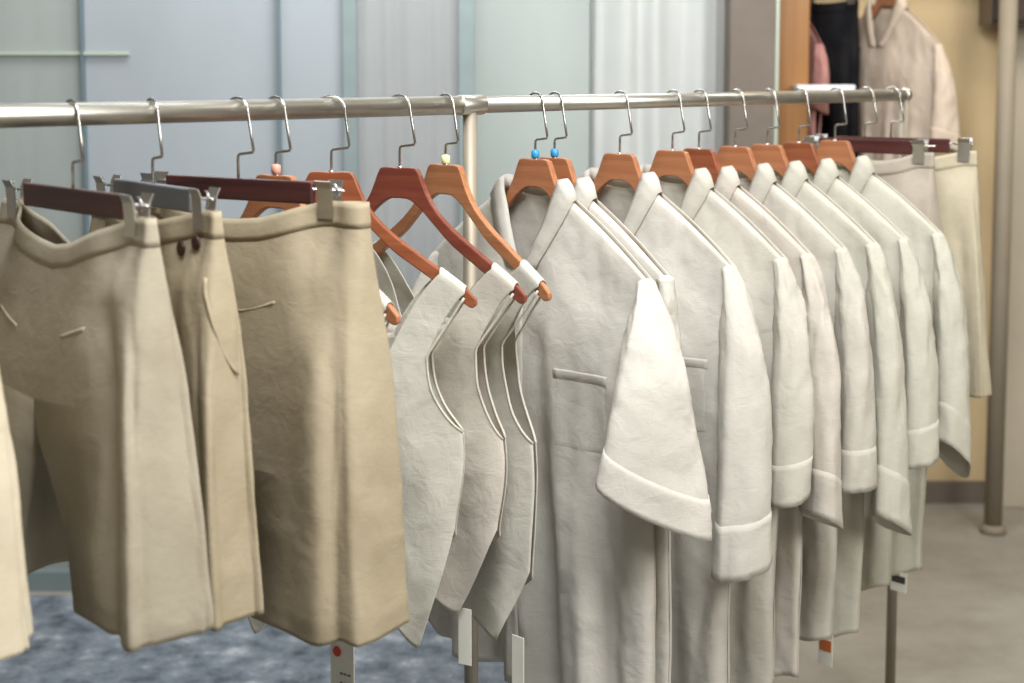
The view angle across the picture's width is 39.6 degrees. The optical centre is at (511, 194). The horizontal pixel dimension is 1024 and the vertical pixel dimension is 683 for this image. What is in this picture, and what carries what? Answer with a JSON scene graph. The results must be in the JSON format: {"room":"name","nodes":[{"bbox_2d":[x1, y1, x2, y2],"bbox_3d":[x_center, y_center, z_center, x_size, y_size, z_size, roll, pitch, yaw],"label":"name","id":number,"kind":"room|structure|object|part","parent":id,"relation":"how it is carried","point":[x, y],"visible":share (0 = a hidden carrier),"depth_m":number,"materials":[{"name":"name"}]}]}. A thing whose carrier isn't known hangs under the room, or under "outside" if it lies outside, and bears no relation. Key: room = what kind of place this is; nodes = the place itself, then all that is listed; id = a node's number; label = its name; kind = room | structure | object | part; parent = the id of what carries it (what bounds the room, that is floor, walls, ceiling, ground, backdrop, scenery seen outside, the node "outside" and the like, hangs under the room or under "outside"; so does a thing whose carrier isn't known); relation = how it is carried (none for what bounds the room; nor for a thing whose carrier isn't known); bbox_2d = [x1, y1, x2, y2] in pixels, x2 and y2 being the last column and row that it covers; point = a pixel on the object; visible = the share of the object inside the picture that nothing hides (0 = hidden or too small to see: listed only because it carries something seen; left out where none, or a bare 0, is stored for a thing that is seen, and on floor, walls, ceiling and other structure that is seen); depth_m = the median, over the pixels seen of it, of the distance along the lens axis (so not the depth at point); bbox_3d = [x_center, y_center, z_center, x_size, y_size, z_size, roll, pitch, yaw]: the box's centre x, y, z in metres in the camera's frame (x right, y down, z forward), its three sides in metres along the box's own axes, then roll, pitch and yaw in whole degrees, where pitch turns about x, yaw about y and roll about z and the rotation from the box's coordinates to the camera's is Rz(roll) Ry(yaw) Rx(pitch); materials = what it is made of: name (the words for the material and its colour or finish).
{"room":"clothing store","nodes":[
{"label":"clothing store","id":0,"kind":"room"},
{"bbox_2d":[29,503,1023,682],"bbox_3d":[0.000,1.452,2.335,9.000,0.100,8.000,0,5,0],"label":"floor","id":1,"kind":"structure","parent":0,"point":[960,617],"depth_m":4.17,"materials":[{"name":"stone"}]},
{"bbox_2d":[27,568,71,590],"bbox_3d":[-1.000,1.190,4.409,3.280,0.060,0.062,0,5,0],"label":"trim","id":2,"kind":"structure","parent":1,"relation":"on","point":[43,579],"depth_m":4.38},
{"bbox_2d":[0,0,129,567],"bbox_3d":[-1.982,-0.275,4.285,1.667,2.980,0.027,0,5,0],"label":"wall panel","id":3,"kind":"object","parent":2,"relation":"attached to","point":[43,155],"depth_m":4.28,"materials":[{"name":"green glass"}]},
{"bbox_2d":[84,0,278,223],"bbox_3d":[-0.996,-0.275,4.292,0.584,2.980,0.012,0,5,0],"label":"wall panel","id":4,"kind":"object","parent":2,"relation":"attached to","point":[180,50],"depth_m":4.28,"materials":[{"name":"blue glass"}]},
{"bbox_2d":[280,0,343,210],"bbox_3d":[-0.596,-0.275,4.292,0.206,2.980,0.012,0,5,0],"label":"wall panel","id":5,"kind":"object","parent":2,"relation":"attached to","point":[311,31],"depth_m":4.28,"materials":[{"name":"blue glass"}]},
{"bbox_2d":[474,0,589,206],"bbox_3d":[0.051,-0.275,4.292,0.363,2.980,0.012,0,5,0],"label":"wall panel","id":6,"kind":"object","parent":2,"relation":"attached to","point":[522,47],"depth_m":4.28,"materials":[{"name":"green glass"}]},
{"bbox_2d":[79,0,89,234],"bbox_3d":[-1.285,-0.274,4.282,0.005,3.000,0.050,0,5,0],"label":"trim","id":7,"kind":"structure","parent":1,"relation":"on","point":[81,2],"depth_m":4.27,"materials":[{"name":"grey paint"}]},
{"bbox_2d":[0,595,507,682],"bbox_3d":[-1.750,1.366,2.679,4.500,0.012,3.300,0,5,0],"label":"carpet","id":8,"kind":"object","parent":1,"relation":"on","point":[64,646],"visible":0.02,"depth_m":3.85,"materials":[{"name":"carpet"}]},
{"bbox_2d":[0,87,912,682],"bbox_3d":[-0.129,0.610,2.451,3.112,1.558,0.100,-5,7,-44],"label":"clothes rack","id":9,"kind":"object","parent":8,"relation":"on","point":[16,115],"visible":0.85,"depth_m":2.41,"materials":[{"name":"metal"}]},
{"bbox_2d":[2,99,153,237],"bbox_3d":[-0.598,-0.043,1.933,0.034,0.173,0.390,-5,7,-44],"label":"hanger","id":10,"kind":"object","parent":9,"relation":"hanging from","point":[118,206],"visible":0.89,"depth_m":1.91,"materials":[{"name":"metal"}]},
{"bbox_3d":[-0.598,0.003,1.938,0.004,0.004,0.390,-5,7,-44],"label":"rod","id":11,"kind":"part","parent":10,"relation":"part of","materials":[{"name":"metal"}]},
{"bbox_2d":[0,198,213,652],"bbox_3d":[-0.609,0.282,1.950,0.150,0.528,0.547,-5,7,-44],"label":"pants","id":12,"kind":"object","parent":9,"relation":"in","point":[93,373],"visible":0.95,"depth_m":1.81,"materials":[{"name":"beige fabric"}]},
{"bbox_2d":[93,97,219,229],"bbox_3d":[-0.510,-0.051,2.019,0.034,0.173,0.350,-4,7,-40],"label":"hanger","id":13,"kind":"object","parent":9,"relation":"hanging from","point":[178,198],"visible":0.78,"depth_m":1.99,"materials":[{"name":"metal"}]},
{"bbox_3d":[-0.510,-0.004,2.023,0.004,0.004,0.350,-4,7,-40],"label":"rod","id":14,"kind":"part","parent":13,"relation":"part of","materials":[{"name":"metal"}]},
{"bbox_2d":[89,210,263,631],"bbox_3d":[-0.524,0.281,2.039,0.110,0.541,0.523,-4,7,-40],"label":"pants","id":15,"kind":"object","parent":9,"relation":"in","point":[195,261],"visible":0.35,"depth_m":1.88,"materials":[{"name":"beige fabric"}]},
{"bbox_3d":[-0.640,-0.105,1.886,1.580,0.032,0.032,-5,7,-44],"label":"rail","id":16,"kind":"part","parent":9,"relation":"part of","materials":[{"name":"metal"}]},
{"bbox_2d":[140,96,344,218],"bbox_3d":[-0.408,-0.060,2.118,0.390,0.173,0.035,3,6,29],"label":"hanger","id":17,"kind":"object","parent":9,"relation":"hanging from","point":[231,188],"visible":0.7,"depth_m":2.10,"materials":[{"name":"wood"}]},
{"bbox_3d":[-0.408,-0.013,2.122,0.390,0.004,0.004,3,6,29],"label":"rod","id":18,"kind":"part","parent":17,"relation":"part of","materials":[{"name":"wood"}]},
{"bbox_2d":[136,201,408,646],"bbox_3d":[-0.413,0.307,2.104,0.550,0.606,0.154,3,6,29],"label":"skirt","id":19,"kind":"object","parent":17,"relation":"hanging from","point":[322,401],"visible":0.52,"depth_m":2.00,"materials":[{"name":"beige fabric"}]},
{"bbox_2d":[240,96,400,324],"bbox_3d":[-0.360,0.014,2.172,0.472,0.330,0.015,3,6,33],"label":"wooden hanger","id":20,"kind":"object","parent":9,"relation":"hanging from","point":[254,209],"visible":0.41,"depth_m":2.16,"materials":[{"name":"wood"}]},
{"bbox_2d":[330,289,393,682],"bbox_3d":[-0.359,0.442,2.211,0.448,0.654,0.036,3,6,33],"label":"sleeveless top","id":21,"kind":"object","parent":20,"relation":"hanging from","point":[342,653],"visible":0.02,"depth_m":2.16,"materials":[{"name":"fabric"}]},
{"bbox_2d":[305,95,476,307],"bbox_3d":[-0.285,0.008,2.246,0.472,0.330,0.013,1,5,13],"label":"wooden hanger","id":22,"kind":"object","parent":9,"relation":"hanging from","point":[353,192],"visible":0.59,"depth_m":2.23,"materials":[{"name":"wood"}]},
{"bbox_2d":[248,267,467,648],"bbox_3d":[-0.283,0.415,2.287,0.439,0.614,0.052,1,5,13],"label":"sleeveless top","id":23,"kind":"object","parent":22,"relation":"hanging from","point":[431,441],"visible":0.37,"depth_m":2.23,"materials":[{"name":"fabric"}]},
{"bbox_2d":[367,94,526,303],"bbox_3d":[-0.184,-0.001,2.343,0.472,0.330,0.013,3,6,28],"label":"wooden hanger","id":24,"kind":"object","parent":9,"relation":"hanging from","point":[408,183],"visible":0.64,"depth_m":2.32,"materials":[{"name":"wood"}]},
{"bbox_2d":[385,262,519,665],"bbox_3d":[-0.187,0.436,2.377,0.439,0.671,0.055,3,6,28],"label":"sleeveless top","id":25,"kind":"object","parent":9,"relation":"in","point":[459,357],"visible":0.33,"depth_m":2.29,"materials":[{"name":"fabric"}]},
{"bbox_2d":[372,242,546,682],"bbox_3d":[-0.108,0.450,2.458,0.439,0.714,0.065,5,7,42],"label":"sleeveless top","id":26,"kind":"object","parent":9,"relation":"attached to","point":[506,568],"visible":0.26,"depth_m":2.34,"materials":[{"name":"fabric"}]},
{"bbox_2d":[373,93,551,300],"bbox_3d":[-0.112,-0.007,2.414,0.472,0.330,0.015,5,7,43],"label":"wooden hanger","id":27,"kind":"object","parent":9,"relation":"hanging from","point":[443,178],"visible":0.78,"depth_m":2.39,"materials":[{"name":"wood"}]},
{"bbox_3d":[-0.072,0.606,2.507,0.025,1.516,0.025,0,5,0],"label":"post","id":28,"kind":"part","parent":9,"relation":"part of","materials":[{"name":"metal"}]},
{"bbox_2d":[506,92,557,208],"bbox_3d":[0.042,-0.020,2.564,0.015,0.330,0.472,-5,7,-44],"label":"wooden hanger","id":29,"kind":"object","parent":9,"relation":"hanging from","point":[529,172],"visible":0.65,"depth_m":2.56,"materials":[{"name":"wood"}]},
{"bbox_2d":[539,91,576,186],"bbox_3d":[0.078,-0.023,2.599,0.015,0.330,0.472,-5,7,-44],"label":"wooden hanger","id":30,"kind":"object","parent":9,"relation":"hanging from","point":[563,167],"visible":0.31,"depth_m":2.57,"materials":[{"name":"wood"}]},
{"bbox_2d":[574,177,681,682],"bbox_3d":[0.093,0.440,2.651,0.094,0.958,0.570,-5,7,-44],"label":"coat","id":31,"kind":"object","parent":30,"relation":"hanging from","point":[584,187],"visible":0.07,"depth_m":2.46,"materials":[{"name":"white fabric"}]},
{"bbox_2d":[411,174,711,682],"bbox_3d":[0.017,0.440,2.568,0.198,0.944,0.748,-5,7,-44],"label":"coat","id":32,"kind":"object","parent":9,"relation":"in","point":[604,381],"visible":0.62,"depth_m":2.46,"materials":[{"name":"fabric"}]},
{"bbox_2d":[593,90,641,195],"bbox_3d":[0.206,-0.034,2.724,0.013,0.330,0.472,-5,7,-44],"label":"wooden hanger","id":33,"kind":"object","parent":9,"relation":"hanging from","point":[613,166],"visible":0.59,"depth_m":2.71,"materials":[{"name":"wood"}]},
{"bbox_2d":[649,90,693,185],"bbox_3d":[0.319,-0.044,2.835,0.013,0.330,0.472,-5,7,-44],"label":"wooden hanger","id":34,"kind":"object","parent":9,"relation":"hanging from","point":[671,162],"visible":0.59,"depth_m":2.82,"materials":[{"name":"wood"}]},
{"bbox_2d":[640,164,813,682],"bbox_3d":[0.320,0.450,2.870,0.115,1.016,0.667,-5,7,-43],"label":"coat","id":35,"kind":"object","parent":34,"relation":"hanging from","point":[778,302],"visible":0.2,"depth_m":2.67,"materials":[{"name":"white fabric"}]},
{"bbox_2d":[580,168,772,682],"bbox_3d":[0.210,0.440,2.757,0.158,0.977,0.697,-5,7,-44],"label":"coat","id":36,"kind":"object","parent":9,"relation":"in","point":[722,352],"visible":0.33,"depth_m":2.57,"materials":[{"name":"white fabric"}]},
{"bbox_3d":[0.436,-0.197,2.936,1.432,0.029,0.029,-5,7,-44],"label":"rail","id":37,"kind":"part","parent":9,"relation":"part of","materials":[{"name":"metal"}]},
{"bbox_2d":[683,89,720,183],"bbox_3d":[0.380,-0.049,2.894,0.013,0.330,0.472,-5,7,-44],"label":"wooden hanger","id":38,"kind":"object","parent":9,"relation":"hanging from","point":[700,158],"visible":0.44,"depth_m":2.87,"materials":[{"name":"wood"}]},
{"bbox_2d":[717,89,756,180],"bbox_3d":[0.467,-0.057,2.979,0.013,0.330,0.472,-5,7,-44],"label":"wooden hanger","id":39,"kind":"object","parent":9,"relation":"hanging from","point":[742,159],"visible":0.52,"depth_m":2.96,"materials":[{"name":"wood"}]},
{"bbox_2d":[737,163,876,640],"bbox_3d":[0.473,0.416,3.015,0.106,0.975,0.669,-5,7,-44],"label":"coat","id":40,"kind":"object","parent":39,"relation":"hanging from","point":[844,289],"visible":0.23,"depth_m":2.81,"materials":[{"name":"white fabric"}]},
{"bbox_2d":[751,88,788,176],"bbox_3d":[0.548,-0.064,3.058,0.014,0.330,0.472,-5,7,-44],"label":"wooden hanger","id":41,"kind":"object","parent":9,"relation":"hanging from","point":[775,155],"visible":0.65,"depth_m":3.04,"materials":[{"name":"wood"}]},
{"bbox_2d":[714,166,842,677],"bbox_3d":[0.390,0.448,2.938,0.091,1.025,0.680,-5,7,-44],"label":"coat","id":42,"kind":"object","parent":9,"relation":"in","point":[823,505],"visible":0.12,"depth_m":2.72,"materials":[{"name":"white fabric"}]},
{"bbox_2d":[783,88,819,174],"bbox_3d":[0.633,-0.071,3.141,0.013,0.330,0.472,-5,7,-44],"label":"wooden hanger","id":43,"kind":"object","parent":9,"relation":"hanging from","point":[806,153],"visible":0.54,"depth_m":3.12,"materials":[{"name":"wood"}]},
{"bbox_2d":[805,158,939,590],"bbox_3d":[0.640,0.383,3.177,0.116,0.937,0.682,-5,7,-44],"label":"coat","id":44,"kind":"object","parent":43,"relation":"hanging from","point":[913,307],"visible":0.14,"depth_m":2.95,"materials":[{"name":"white fabric"}]},
{"bbox_2d":[817,87,855,171],"bbox_3d":[0.735,-0.079,3.240,0.013,0.330,0.472,-5,7,-44],"label":"wooden hanger","id":45,"kind":"object","parent":9,"relation":"hanging from","point":[839,151],"visible":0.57,"depth_m":3.22,"materials":[{"name":"wood"}]},
{"bbox_2d":[835,155,971,593],"bbox_3d":[0.741,0.388,3.275,0.123,0.963,0.683,-5,7,-44],"label":"coat","id":46,"kind":"object","parent":45,"relation":"hanging from","point":[938,266],"visible":0.19,"depth_m":3.07,"materials":[{"name":"fabric"}]},
{"bbox_2d":[892,575,904,584],"bbox_3d":[0.857,0.853,3.154,0.001,0.015,0.033,-5,7,-44],"label":"print","id":47,"kind":"object","parent":46,"relation":"on","point":[896,579],"depth_m":3.15},
{"bbox_2d":[773,160,911,667],"bbox_3d":[0.555,0.451,3.098,0.107,1.058,0.682,-5,7,-44],"label":"coat","id":48,"kind":"object","parent":9,"relation":"in","point":[890,501],"visible":0.21,"depth_m":2.88,"materials":[{"name":"fabric"}]},
{"bbox_2d":[820,640,830,652],"bbox_3d":[0.658,0.948,2.988,0.001,0.024,0.028,-5,7,-44],"label":"print","id":49,"kind":"object","parent":48,"relation":"attached to","point":[825,645],"depth_m":2.99},
{"bbox_2d":[800,87,935,163],"bbox_3d":[0.824,-0.165,3.321,0.340,0.173,0.034,4,6,37],"label":"hanger","id":50,"kind":"object","parent":9,"relation":"hanging from","point":[877,146],"visible":0.74,"depth_m":3.29,"materials":[{"name":"wood"}]},
{"bbox_3d":[0.824,-0.118,3.325,0.340,0.004,0.004,4,6,37],"label":"rod","id":51,"kind":"part","parent":50,"relation":"part of","materials":[{"name":"metal"}]},
{"bbox_2d":[872,152,943,233],"bbox_3d":[0.824,0.184,3.347,0.413,0.577,0.092,4,6,37],"label":"linens","id":52,"kind":"object","parent":50,"relation":"hanging from","point":[916,182],"visible":0.12,"depth_m":3.24,"materials":[{"name":"beige fabric"}]},
{"bbox_2d":[813,86,973,161],"bbox_3d":[0.906,-0.172,3.401,0.390,0.173,0.034,3,6,31],"label":"hanger","id":53,"kind":"object","parent":9,"relation":"hanging from","point":[965,145],"visible":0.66,"depth_m":3.34,"materials":[{"name":"wood"}]},
{"bbox_3d":[0.947,0.519,3.501,0.025,1.516,0.025,0,5,0],"label":"post","id":54,"kind":"part","parent":9,"relation":"part of","materials":[{"name":"metal"}]},
{"bbox_2d":[871,151,991,397],"bbox_3d":[0.903,0.177,3.431,0.507,0.577,0.076,3,6,30],"label":"pants","id":55,"kind":"object","parent":9,"relation":"attached to","point":[957,182],"visible":0.31,"depth_m":3.31,"materials":[{"name":"beige fabric"}]},
{"bbox_3d":[-0.769,-0.029,1.766,0.034,0.173,0.390,-5,7,-44],"label":"hanger","id":56,"kind":"object","parent":9,"relation":"hanging from","visible":0},
{"bbox_2d":[0,376,33,660],"bbox_3d":[-0.769,0.278,1.785,0.142,0.492,0.530,-5,7,-44],"label":"linens","id":57,"kind":"object","parent":56,"relation":"hanging from","point":[16,625],"visible":1,"depth_m":1.65,"materials":[{"name":"beige fabric"}]},
{"bbox_2d":[276,0,282,212],"bbox_3d":[-0.698,-0.274,4.282,0.007,3.000,0.050,0,5,0],"label":"trim","id":58,"kind":"structure","parent":1,"relation":"on","point":[277,1],"depth_m":4.25,"materials":[{"name":"grey paint"}]},
{"bbox_2d":[342,0,358,182],"bbox_3d":[-0.484,-0.274,4.282,0.040,3.000,0.050,0,5,0],"label":"trim","id":59,"kind":"structure","parent":1,"relation":"on","point":[349,7],"depth_m":4.25,"materials":[{"name":"grey paint"}]},
{"bbox_2d":[459,0,473,222],"bbox_3d":[-0.135,-0.274,4.282,0.044,3.000,0.050,0,5,0],"label":"trim","id":60,"kind":"structure","parent":1,"relation":"on","point":[466,7],"depth_m":4.25,"materials":[{"name":"grey paint"}]},
{"bbox_2d":[715,0,775,154],"bbox_3d":[0.716,-0.284,4.392,0.135,3.000,0.300,0,5,0],"label":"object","id":61,"kind":"structure","parent":1,"relation":"on","point":[745,29],"depth_m":4.24,"materials":[{"name":"beige paint"}]},
{"bbox_2d":[594,0,716,167],"bbox_3d":[0.503,-0.267,4.545,0.478,2.860,0.071,0,5,0],"label":"curtain","id":62,"kind":"object","parent":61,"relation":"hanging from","point":[642,46],"visible":0.28,"depth_m":4.53,"materials":[{"name":"white fabric"}]},
{"bbox_2d":[774,0,779,144],"bbox_3d":[0.788,-0.273,4.272,0.018,3.000,0.030,0,5,0],"label":"trim","id":63,"kind":"structure","parent":61,"relation":"attached to","point":[777,1],"depth_m":4.25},
{"bbox_2d":[778,0,809,145],"bbox_3d":[0.880,-0.293,4.492,0.098,3.000,0.080,0,5,0],"label":"wooden post","id":64,"kind":"object","parent":1,"relation":"on","point":[794,30],"visible":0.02,"depth_m":4.44,"materials":[{"name":"orange wood"}]},
{"bbox_2d":[792,85,854,90],"bbox_3d":[0.965,-0.330,4.407,0.180,0.018,0.080,0,5,0],"label":"shelf ledge","id":65,"kind":"object","parent":64,"relation":"attached to","point":[806,87],"visible":0.79,"depth_m":4.37,"materials":[{"name":"white"}]},
{"bbox_2d":[979,0,1017,535],"bbox_3d":[1.695,0.185,4.855,1.650,1.986,0.090,0,5,0],"label":"pole","id":66,"kind":"object","parent":1,"relation":"on","point":[992,525],"visible":1,"depth_m":4.84,"materials":[{"name":"grey metal"}]},
{"bbox_2d":[810,0,854,4],"bbox_3d":[1.070,-0.724,4.774,0.250,0.173,0.046,4,7,40],"label":"hanger","id":67,"kind":"object","parent":66,"relation":"hanging from","point":[848,1],"visible":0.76,"depth_m":4.72,"materials":[{"name":"metal"}]},
{"bbox_2d":[810,0,859,157],"bbox_3d":[1.064,-0.290,4.807,0.223,0.727,0.095,4,7,40],"label":"trousers","id":68,"kind":"object","parent":67,"relation":"hanging from","point":[836,24],"visible":0.28,"depth_m":4.74,"materials":[{"name":"black fabric"}]},
{"bbox_2d":[871,0,895,20],"bbox_3d":[1.260,-0.646,4.782,0.026,0.330,0.472,-2,5,-24],"label":"wooden hanger","id":69,"kind":"object","parent":66,"relation":"hanging from","point":[879,4],"visible":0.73,"depth_m":4.81,"materials":[{"name":"wood"}]},
{"label":"wooden hanger","id":70,"kind":"object","parent":66,"relation":"hanging from","visible":0},
{"bbox_2d":[808,22,828,135],"bbox_3d":[0.932,-0.323,4.809,0.102,0.675,0.626,-1,5,-13],"label":"coat","id":71,"kind":"object","parent":70,"relation":"hanging from","point":[818,60],"visible":0.14,"depth_m":4.54,"materials":[{"name":"pink fabric"}]},
{"bbox_2d":[589,0,594,168],"bbox_3d":[-1.350,-0.317,4.771,4.300,3.000,0.100,0,5,0],"label":"wall","id":72,"kind":"structure","parent":0,"point":[592,2],"depth_m":4.71,"materials":[{"name":"grey paint"}]},
{"bbox_2d":[358,0,459,289],"bbox_3d":[-0.328,-0.267,4.542,0.385,2.860,0.070,0,5,0],"label":"curtain","id":73,"kind":"object","parent":72,"relation":"hanging from","point":[409,48],"visible":0.23,"depth_m":4.54,"materials":[{"name":"white fabric"}]},
{"bbox_2d":[814,0,998,480],"bbox_3d":[2.300,-0.355,5.209,3.400,3.000,0.100,0,5,0],"label":"wall","id":74,"kind":"structure","parent":0,"point":[971,49],"depth_m":5.16,"materials":[{"name":"beige paint"}]},
{"bbox_2d":[925,481,984,502],"bbox_3d":[2.300,1.104,5.276,3.400,0.080,0.020,0,5,0],"label":"baseboard","id":75,"kind":"structure","parent":74,"relation":"attached to","point":[936,491],"depth_m":5.27,"materials":[{"name":"wood"}]},
{"bbox_2d":[979,0,1023,25],"bbox_3d":[2.020,-0.820,4.956,0.720,0.460,0.179,0,5,0],"label":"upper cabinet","id":76,"kind":"object","parent":74,"relation":"attached to","point":[988,9],"visible":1,"depth_m":4.93,"materials":[{"name":"wood"}]},
{"bbox_3d":[1.842,-0.815,4.896,0.345,0.430,0.020,0,5,0],"label":"cabinet door","id":77,"kind":"part","parent":76,"relation":"part of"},
{"bbox_2d":[1003,26,1023,506],"bbox_3d":[2.650,-0.347,5.119,1.750,3.000,0.060,0,5,0],"label":"door","id":78,"kind":"structure","parent":74,"relation":"in","point":[1013,480],"depth_m":5.16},
{"bbox_2d":[859,0,959,160],"bbox_3d":[1.258,-0.320,4.801,0.127,0.678,0.670,-2,5,-23],"label":"coat","id":79,"kind":"object","parent":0,"point":[897,49],"visible":0.5,"depth_m":4.67,"materials":[{"name":"beige fabric"}]}
]}

